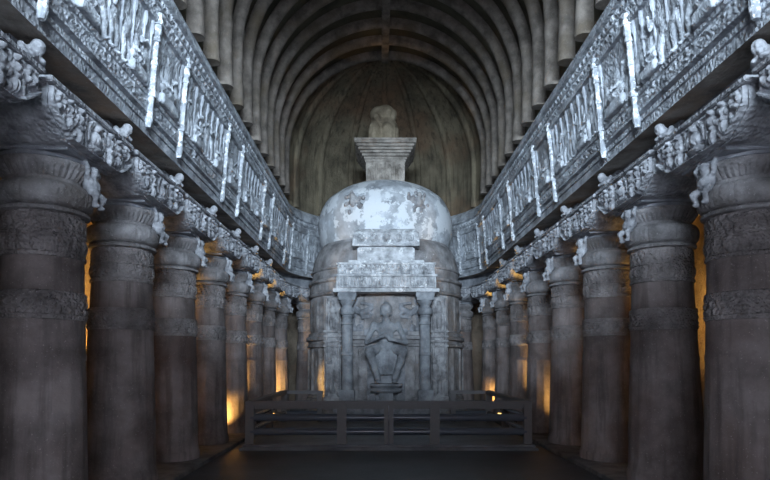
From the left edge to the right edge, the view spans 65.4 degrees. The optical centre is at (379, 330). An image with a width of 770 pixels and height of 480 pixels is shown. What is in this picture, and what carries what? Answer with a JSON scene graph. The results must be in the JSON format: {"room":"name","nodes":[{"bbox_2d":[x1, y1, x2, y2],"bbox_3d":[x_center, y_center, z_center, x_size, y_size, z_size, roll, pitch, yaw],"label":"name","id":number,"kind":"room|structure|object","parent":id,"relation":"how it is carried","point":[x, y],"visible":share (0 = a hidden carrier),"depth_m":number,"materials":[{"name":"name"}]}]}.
{"room":"house of worship","nodes":[
{"label":"house of worship","id":0,"kind":"room"},
{"bbox_2d":[0,177,91,345],"bbox_3d":[-6.349,0.021,9.963,0.341,5.200,25.900,0,-3,0],"label":"wall","id":1,"kind":"structure","parent":0,"point":[87,266],"depth_m":12.96,"materials":[{"name":"stone"}]},
{"bbox_2d":[287,302,482,399],"bbox_3d":[0.152,0.870,26.153,13.103,5.200,6.525,0,-3,0],"label":"wall","id":2,"kind":"structure","parent":0,"point":[477,319],"depth_m":27.83,"materials":[{"name":"stone"}]},
{"bbox_2d":[156,421,277,479],"bbox_3d":[-4.260,2.486,9.833,1.680,0.105,25.900,0,-3,0],"label":"plinth","id":3,"kind":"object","parent":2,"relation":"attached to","point":[171,470],"depth_m":11.56,"materials":[{"name":"stone"}]},
{"bbox_2d":[0,30,45,102],"bbox_3d":[-4.193,-0.338,5.205,1.318,5.060,2.200,0,-3,0],"label":"carved column","id":4,"kind":"structure","parent":3,"relation":"on","point":[19,72],"depth_m":5.92,"materials":[{"name":"stone"}]},
{"bbox_2d":[0,0,291,268],"bbox_3d":[-3.975,-3.975,13.183,1.150,3.280,19.914,0,-3,0],"label":"carved frieze","id":5,"kind":"object","parent":4,"relation":"on","point":[139,64],"visible":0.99,"depth_m":9.95,"materials":[{"name":"stone"}]},
{"bbox_2d":[5,33,45,67],"bbox_3d":[-3.879,-2.991,6.545,0.446,0.420,0.406,0,-3,0],"label":"bearer","id":6,"kind":"object","parent":5,"relation":"attached to","point":[36,49],"visible":0.34,"depth_m":6.48,"materials":[{"name":"stone"}]},
{"bbox_2d":[104,120,132,143],"bbox_3d":[-3.879,-2.870,8.862,0.446,0.420,0.406,0,-3,0],"label":"bearer","id":7,"kind":"object","parent":5,"relation":"attached to","point":[126,130],"visible":0.38,"depth_m":8.80,"materials":[{"name":"stone"}]},
{"bbox_2d":[161,170,183,187],"bbox_3d":[-3.879,-2.749,11.179,0.446,0.420,0.406,0,-3,0],"label":"bearer","id":8,"kind":"object","parent":5,"relation":"attached to","point":[178,179],"visible":0.38,"depth_m":11.11,"materials":[{"name":"stone"}]},
{"bbox_2d":[199,203,217,217],"bbox_3d":[-3.879,-2.627,13.496,0.446,0.420,0.406,0,-3,0],"label":"bearer","id":9,"kind":"object","parent":5,"relation":"attached to","point":[213,209],"visible":0.4,"depth_m":13.43,"materials":[{"name":"stone"}]},
{"bbox_2d":[226,227,240,238],"bbox_3d":[-3.879,-2.506,15.813,0.446,0.420,0.406,0,-3,0],"label":"bearer","id":10,"kind":"object","parent":5,"relation":"attached to","point":[237,232],"visible":0.35,"depth_m":15.74,"materials":[{"name":"stone"}]},
{"bbox_2d":[246,244,258,253],"bbox_3d":[-3.879,-2.384,18.130,0.446,0.420,0.406,0,-3,0],"label":"bearer","id":11,"kind":"object","parent":5,"relation":"attached to","point":[255,249],"visible":0.34,"depth_m":18.06,"materials":[{"name":"stone"}]},
{"bbox_2d":[262,258,272,265],"bbox_3d":[-3.879,-2.263,20.447,0.446,0.420,0.406,0,-3,0],"label":"bearer","id":12,"kind":"object","parent":5,"relation":"attached to","point":[269,261],"visible":0.36,"depth_m":20.38,"materials":[{"name":"stone"}]},
{"bbox_2d":[0,75,133,479],"bbox_3d":[-4.193,-0.217,7.522,1.318,5.060,2.200,0,-3,0],"label":"carved column","id":13,"kind":"structure","parent":3,"relation":"on","point":[55,150],"depth_m":7.11,"materials":[{"name":"stone"}]},
{"bbox_2d":[86,150,185,479],"bbox_3d":[-4.193,-0.095,9.838,1.318,5.060,2.200,0,-3,0],"label":"carved column","id":14,"kind":"structure","parent":3,"relation":"on","point":[123,239],"depth_m":9.41,"materials":[{"name":"stone"}]},
{"bbox_2d":[153,194,218,462],"bbox_3d":[-4.193,0.026,12.155,1.318,5.060,2.200,0,-3,0],"label":"carved column","id":15,"kind":"structure","parent":3,"relation":"on","point":[177,264],"depth_m":11.73,"materials":[{"name":"stone"}]},
{"bbox_2d":[195,222,242,445],"bbox_3d":[-4.193,0.148,14.472,1.318,5.060,2.200,0,-3,0],"label":"carved column","id":16,"kind":"structure","parent":3,"relation":"on","point":[212,280],"depth_m":14.06,"materials":[{"name":"stone"}]},
{"bbox_2d":[225,243,260,433],"bbox_3d":[-4.193,0.269,16.789,1.318,5.060,2.200,0,-3,0],"label":"carved column","id":17,"kind":"structure","parent":3,"relation":"on","point":[237,291],"depth_m":16.39,"materials":[{"name":"stone"}]},
{"bbox_2d":[246,258,273,423],"bbox_3d":[-4.193,0.391,19.106,1.318,5.060,2.200,0,-3,0],"label":"carved column","id":18,"kind":"structure","parent":3,"relation":"on","point":[255,301],"depth_m":18.75,"materials":[{"name":"stone"}]},
{"bbox_2d":[262,270,284,413],"bbox_3d":[-4.193,0.512,21.423,1.318,5.060,2.200,0,-3,0],"label":"carved column","id":19,"kind":"structure","parent":3,"relation":"on","point":[275,288],"depth_m":21.09,"materials":[{"name":"stone"}]},
{"bbox_2d":[278,409,479,412],"bbox_3d":[0.200,3.302,25.408,10.600,0.105,5.292,0,-3,0],"label":"trim","id":20,"kind":"structure","parent":2,"relation":"attached to","point":[290,409],"depth_m":24.15,"materials":[{"name":"stone"}]},
{"bbox_2d":[275,280,299,411],"bbox_3d":[-4.112,0.633,23.738,1.318,5.060,2.200,-1,-3,11],"label":"carved column","id":21,"kind":"structure","parent":20,"relation":"on","point":[291,291],"depth_m":23.41,"materials":[{"name":"stone"}]},
{"bbox_2d":[273,204,497,286],"bbox_3d":[0.204,-3.332,25.465,9.509,3.280,4.806,0,-3,0],"label":"carved frieze","id":22,"kind":"object","parent":21,"relation":"on","point":[303,242],"visible":0.33,"depth_m":24.69,"materials":[{"name":"stone"}]},
{"bbox_2d":[291,286,310,399],"bbox_3d":[-3.034,0.745,25.870,1.318,5.060,2.200,-3,-4,43],"label":"carved column","id":23,"kind":"structure","parent":20,"relation":"on","point":[302,301],"depth_m":25.45,"materials":[{"name":"stone"}]},
{"bbox_2d":[460,286,478,399],"bbox_3d":[3.434,0.745,25.870,1.318,5.060,2.200,3,-4,-43],"label":"carved column","id":24,"kind":"structure","parent":20,"relation":"on","point":[466,304],"depth_m":25.46,"materials":[{"name":"stone"}]},
{"bbox_2d":[470,280,495,411],"bbox_3d":[4.512,0.633,23.738,1.318,5.060,2.200,1,-3,-11],"label":"carved column","id":25,"kind":"structure","parent":20,"relation":"on","point":[478,291],"depth_m":23.39,"materials":[{"name":"stone"}]},
{"bbox_2d":[493,421,627,479],"bbox_3d":[4.660,2.486,9.833,1.680,0.105,25.900,0,-3,0],"label":"plinth","id":26,"kind":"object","parent":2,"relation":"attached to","point":[604,470],"depth_m":11.56,"materials":[{"name":"stone"}]},
{"bbox_2d":[485,270,509,413],"bbox_3d":[4.593,0.512,21.423,1.318,5.060,2.200,0,-3,0],"label":"carved column","id":27,"kind":"structure","parent":26,"relation":"on","point":[502,309],"depth_m":21.07,"materials":[{"name":"stone"}]},
{"bbox_2d":[498,258,527,423],"bbox_3d":[4.593,0.391,19.106,1.318,5.060,2.200,0,-3,0],"label":"carved column","id":28,"kind":"structure","parent":26,"relation":"on","point":[517,300],"depth_m":18.74,"materials":[{"name":"stone"}]},
{"bbox_2d":[513,243,551,433],"bbox_3d":[4.593,0.269,16.789,1.318,5.060,2.200,0,-3,0],"label":"carved column","id":29,"kind":"structure","parent":26,"relation":"on","point":[538,291],"depth_m":16.38,"materials":[{"name":"stone"}]},
{"bbox_2d":[532,222,583,445],"bbox_3d":[4.593,0.148,14.472,1.318,5.060,2.200,0,-3,0],"label":"carved column","id":30,"kind":"structure","parent":26,"relation":"on","point":[565,279],"depth_m":14.05,"materials":[{"name":"stone"}]},
{"bbox_2d":[559,194,630,462],"bbox_3d":[4.593,0.026,12.155,1.318,5.060,2.200,0,-3,0],"label":"carved column","id":31,"kind":"structure","parent":26,"relation":"on","point":[603,262],"depth_m":11.73,"materials":[{"name":"stone"}]},
{"bbox_2d":[596,150,703,479],"bbox_3d":[4.593,-0.095,9.838,1.318,5.060,2.200,0,-3,0],"label":"carved column","id":32,"kind":"structure","parent":26,"relation":"on","point":[666,418],"depth_m":9.41,"materials":[{"name":"stone"}]},
{"bbox_2d":[653,75,769,479],"bbox_3d":[4.593,-0.217,7.522,1.318,5.060,2.200,0,-3,0],"label":"carved column","id":33,"kind":"structure","parent":26,"relation":"on","point":[725,145],"depth_m":7.18,"materials":[{"name":"stone"}]},
{"bbox_2d":[752,55,769,98],"bbox_3d":[4.593,-0.338,5.205,1.318,5.060,2.200,0,-3,0],"label":"carved column","id":34,"kind":"structure","parent":26,"relation":"on","point":[762,69],"depth_m":6.24,"materials":[{"name":"stone"}]},
{"bbox_2d":[478,0,769,268],"bbox_3d":[4.375,-3.976,13.176,1.150,3.280,19.900,0,-3,0],"label":"carved frieze","id":35,"kind":"object","parent":34,"relation":"on","point":[642,65],"visible":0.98,"depth_m":10.09,"materials":[{"name":"stone"}]},
{"bbox_2d":[499,258,510,265],"bbox_3d":[4.279,-2.263,20.447,0.446,0.420,0.406,0,-3,0],"label":"bearer","id":36,"kind":"object","parent":35,"relation":"attached to","point":[502,262],"visible":0.49,"depth_m":20.37,"materials":[{"name":"stone"}]},
{"bbox_2d":[514,244,528,253],"bbox_3d":[4.279,-2.384,18.130,0.446,0.420,0.406,0,-3,0],"label":"bearer","id":37,"kind":"object","parent":35,"relation":"attached to","point":[517,249],"visible":0.48,"depth_m":18.05,"materials":[{"name":"stone"}]},
{"bbox_2d":[534,227,549,238],"bbox_3d":[4.279,-2.506,15.813,0.446,0.420,0.406,0,-3,0],"label":"bearer","id":38,"kind":"object","parent":35,"relation":"attached to","point":[537,232],"visible":0.48,"depth_m":15.74,"materials":[{"name":"stone"}]},
{"bbox_2d":[560,203,579,217],"bbox_3d":[4.279,-2.627,13.496,0.446,0.420,0.406,0,-3,0],"label":"bearer","id":39,"kind":"object","parent":35,"relation":"attached to","point":[564,210],"visible":0.44,"depth_m":13.43,"materials":[{"name":"stone"}]},
{"bbox_2d":[597,170,621,187],"bbox_3d":[4.279,-2.749,11.179,0.446,0.420,0.406,0,-3,0],"label":"bearer","id":40,"kind":"object","parent":35,"relation":"attached to","point":[602,178],"visible":0.49,"depth_m":11.11,"materials":[{"name":"stone"}]},
{"bbox_2d":[654,120,684,143],"bbox_3d":[4.279,-2.870,8.862,0.446,0.420,0.406,0,-3,0],"label":"bearer","id":41,"kind":"object","parent":35,"relation":"attached to","point":[660,130],"visible":0.36,"depth_m":8.79,"materials":[{"name":"stone"}]},
{"bbox_2d":[750,39,769,68],"bbox_3d":[4.279,-2.991,6.545,0.446,0.420,0.406,0,-3,0],"label":"bearer","id":42,"kind":"object","parent":35,"relation":"attached to","point":[759,48],"visible":0.68,"depth_m":6.50,"materials":[{"name":"stone"}]},
{"bbox_2d":[285,60,485,215],"bbox_3d":[0.200,-7.834,25.345,8.000,5.900,4.000,0,-3,0],"label":"ceiling","id":43,"kind":"structure","parent":0,"point":[432,159],"depth_m":25.66,"materials":[{"name":"grey stone"}]},
{"bbox_2d":[294,63,361,207],"bbox_3d":[-1.923,-7.976,24.230,3.645,5.767,0.260,-1,-3,22],"label":"rib","id":44,"kind":"object","parent":43,"relation":"attached to","point":[325,90],"visible":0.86,"depth_m":24.62,"materials":[{"name":"grey stone"}]},
{"bbox_2d":[317,61,374,214],"bbox_3d":[-1.425,-7.937,24.974,0.260,5.767,3.645,3,-4,-45],"label":"rib","id":45,"kind":"object","parent":43,"relation":"attached to","point":[338,103],"visible":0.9,"depth_m":25.81,"materials":[{"name":"grey stone"}]},
{"bbox_2d":[348,61,380,185],"bbox_3d":[-0.679,-7.911,25.472,0.260,5.767,3.645,1,-3,-22],"label":"rib","id":46,"kind":"object","parent":43,"relation":"attached to","point":[364,94],"visible":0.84,"depth_m":26.27,"materials":[{"name":"grey stone"}]},
{"bbox_2d":[389,61,420,185],"bbox_3d":[1.079,-7.911,25.472,0.260,5.767,3.645,-1,-3,22],"label":"rib","id":47,"kind":"object","parent":43,"relation":"attached to","point":[405,96],"visible":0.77,"depth_m":26.23,"materials":[{"name":"grey stone"}]},
{"bbox_2d":[395,61,451,214],"bbox_3d":[1.825,-7.937,24.974,0.260,5.767,3.645,-3,-4,45],"label":"rib","id":48,"kind":"object","parent":43,"relation":"attached to","point":[411,74],"visible":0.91,"depth_m":25.81,"materials":[{"name":"grey stone"}]},
{"bbox_2d":[408,63,475,207],"bbox_3d":[2.323,-7.976,24.230,3.645,5.767,0.260,1,-3,-22],"label":"rib","id":49,"kind":"object","parent":43,"relation":"attached to","point":[443,89],"visible":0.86,"depth_m":24.63,"materials":[{"name":"grey stone"}]},
{"bbox_2d":[179,421,603,479],"bbox_3d":[0.200,2.854,13.369,14.400,0.300,35.000,0,-3,0],"label":"floor","id":50,"kind":"structure","parent":0,"point":[234,464],"depth_m":11.61,"materials":[{"name":"stone"}]},
{"bbox_2d":[303,105,467,420],"bbox_3d":[0.200,-2.749,22.600,6.100,11.855,6.450,0,-3,0],"label":"stupa","id":51,"kind":"object","parent":50,"relation":"on","point":[385,237],"visible":0.93,"depth_m":20.04,"materials":[{"name":"stone"}]},
{"bbox_2d":[364,302,407,400],"bbox_3d":[0.200,0.629,19.453,1.440,3.540,0.983,0,-3,0],"label":"seated statue","id":52,"kind":"object","parent":51,"relation":"in","point":[385,359],"visible":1,"depth_m":19.37,"materials":[{"name":"stone"}]},
{"bbox_2d":[376,350,396,373],"bbox_3d":[0.200,1.019,19.440,0.720,0.800,0.167,0,-3,0],"label":"drape","id":53,"kind":"object","parent":52,"relation":"hanging from","point":[385,359],"depth_m":19.37,"materials":[{"name":"stone"}]},
{"bbox_2d":[239,421,538,450],"bbox_3d":[0.200,2.806,16.291,6.760,0.140,5.510,0,-3,0],"label":"stone platform","id":54,"kind":"object","parent":50,"relation":"on","point":[262,442],"visible":0.71,"depth_m":14.58,"materials":[{"name":"grey stone"}]},
{"bbox_2d":[245,390,531,443],"bbox_3d":[0.200,2.251,16.385,6.620,0.980,5.240,0,-3,0],"label":"railing","id":55,"kind":"object","parent":54,"relation":"on","point":[508,404],"visible":1,"depth_m":13.79,"materials":[{"name":"grey wood"}]},
{"bbox_2d":[179,0,603,189],"bbox_3d":[0.200,-8.617,10.415,8.000,5.900,25.900,0,-3,0],"label":"ceiling","id":56,"kind":"structure","parent":0,"point":[335,4],"depth_m":20.69,"materials":[{"name":"grey stone"}]},
{"bbox_2d":[281,51,488,194],"bbox_3d":[0.193,-8.143,23.358,8.270,5.730,0.358,0,-3,0],"label":"rib","id":57,"kind":"object","parent":56,"relation":"attached to","point":[360,58],"visible":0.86,"depth_m":23.29,"materials":[{"name":"stone"}]},
{"bbox_2d":[270,17,500,177],"bbox_3d":[0.205,-8.245,21.101,8.268,5.764,0.358,0,-3,0],"label":"rib","id":58,"kind":"object","parent":56,"relation":"attached to","point":[433,33],"visible":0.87,"depth_m":21.03,"materials":[{"name":"stone"}]},
{"bbox_2d":[276,35,494,186],"bbox_3d":[0.202,-8.194,22.229,8.265,5.747,0.358,0,-3,0],"label":"rib","id":59,"kind":"object","parent":56,"relation":"attached to","point":[374,40],"visible":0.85,"depth_m":22.17,"materials":[{"name":"stone"}]},
{"bbox_2d":[264,0,507,168],"bbox_3d":[0.204,-8.293,19.971,8.272,5.787,0.358,0,-3,0],"label":"rib","id":60,"kind":"object","parent":56,"relation":"attached to","point":[430,12],"visible":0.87,"depth_m":19.90,"materials":[{"name":"stone"}]},
{"bbox_2d":[382,0,389,63],"bbox_3d":[0.200,-11.406,11.162,0.280,0.450,25.100,0,-3,0],"label":"ridge beam","id":61,"kind":"structure","parent":56,"relation":"attached to","point":[385,3],"depth_m":21.29,"materials":[{"name":"stone"}]},
{"bbox_2d":[257,0,515,156],"bbox_3d":[0.201,-8.358,18.843,8.258,5.775,0.358,0,-3,0],"label":"rib","id":62,"kind":"object","parent":56,"relation":"attached to","point":[312,6],"visible":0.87,"depth_m":18.73,"materials":[{"name":"stone"}]},
{"bbox_2d":[249,0,524,143],"bbox_3d":[0.200,-8.412,17.715,8.261,5.785,0.358,0,-3,0],"label":"rib","id":63,"kind":"object","parent":56,"relation":"attached to","point":[282,8],"visible":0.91,"depth_m":17.57,"materials":[{"name":"stone"}]},
{"bbox_2d":[240,0,534,126],"bbox_3d":[0.193,-8.506,16.588,8.264,5.715,0.358,0,-3,0],"label":"rib","id":64,"kind":"object","parent":56,"relation":"attached to","point":[513,7],"visible":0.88,"depth_m":16.41,"materials":[{"name":"stone"}]},
{"bbox_2d":[229,0,545,109],"bbox_3d":[0.199,-8.562,15.459,8.262,5.722,0.358,0,-3,0],"label":"rib","id":65,"kind":"object","parent":56,"relation":"attached to","point":[242,7],"visible":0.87,"depth_m":15.26,"materials":[{"name":"stone"}]},
{"bbox_2d":[217,0,559,90],"bbox_3d":[0.201,-8.615,14.331,8.250,5.734,0.358,0,-3,0],"label":"rib","id":66,"kind":"object","parent":56,"relation":"attached to","point":[550,7],"visible":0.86,"depth_m":14.10,"materials":[{"name":"stone"}]},
{"bbox_2d":[203,0,575,66],"bbox_3d":[0.190,-8.685,13.203,8.266,5.713,0.358,0,-3,0],"label":"rib","id":67,"kind":"object","parent":56,"relation":"attached to","point":[566,49],"visible":0.83,"depth_m":12.95,"materials":[{"name":"stone"}]},
{"bbox_2d":[186,0,593,41],"bbox_3d":[0.192,-8.710,12.072,8.271,5.780,0.358,0,-3,0],"label":"rib","id":68,"kind":"object","parent":56,"relation":"attached to","point":[584,9],"visible":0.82,"depth_m":11.79,"materials":[{"name":"stone"}]},
{"bbox_2d":[173,0,609,9],"bbox_3d":[0.198,-8.761,10.944,8.280,5.796,0.358,0,-3,0],"label":"rib","id":69,"kind":"object","parent":56,"relation":"attached to","point":[181,4],"visible":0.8,"depth_m":10.79,"materials":[{"name":"stone"}]},
{"bbox_2d":[692,216,705,415],"bbox_3d":[6.749,0.021,9.963,0.341,5.200,25.900,0,-3,0],"label":"wall","id":70,"kind":"structure","parent":0,"point":[700,277],"depth_m":12.52,"materials":[{"name":"stone"}]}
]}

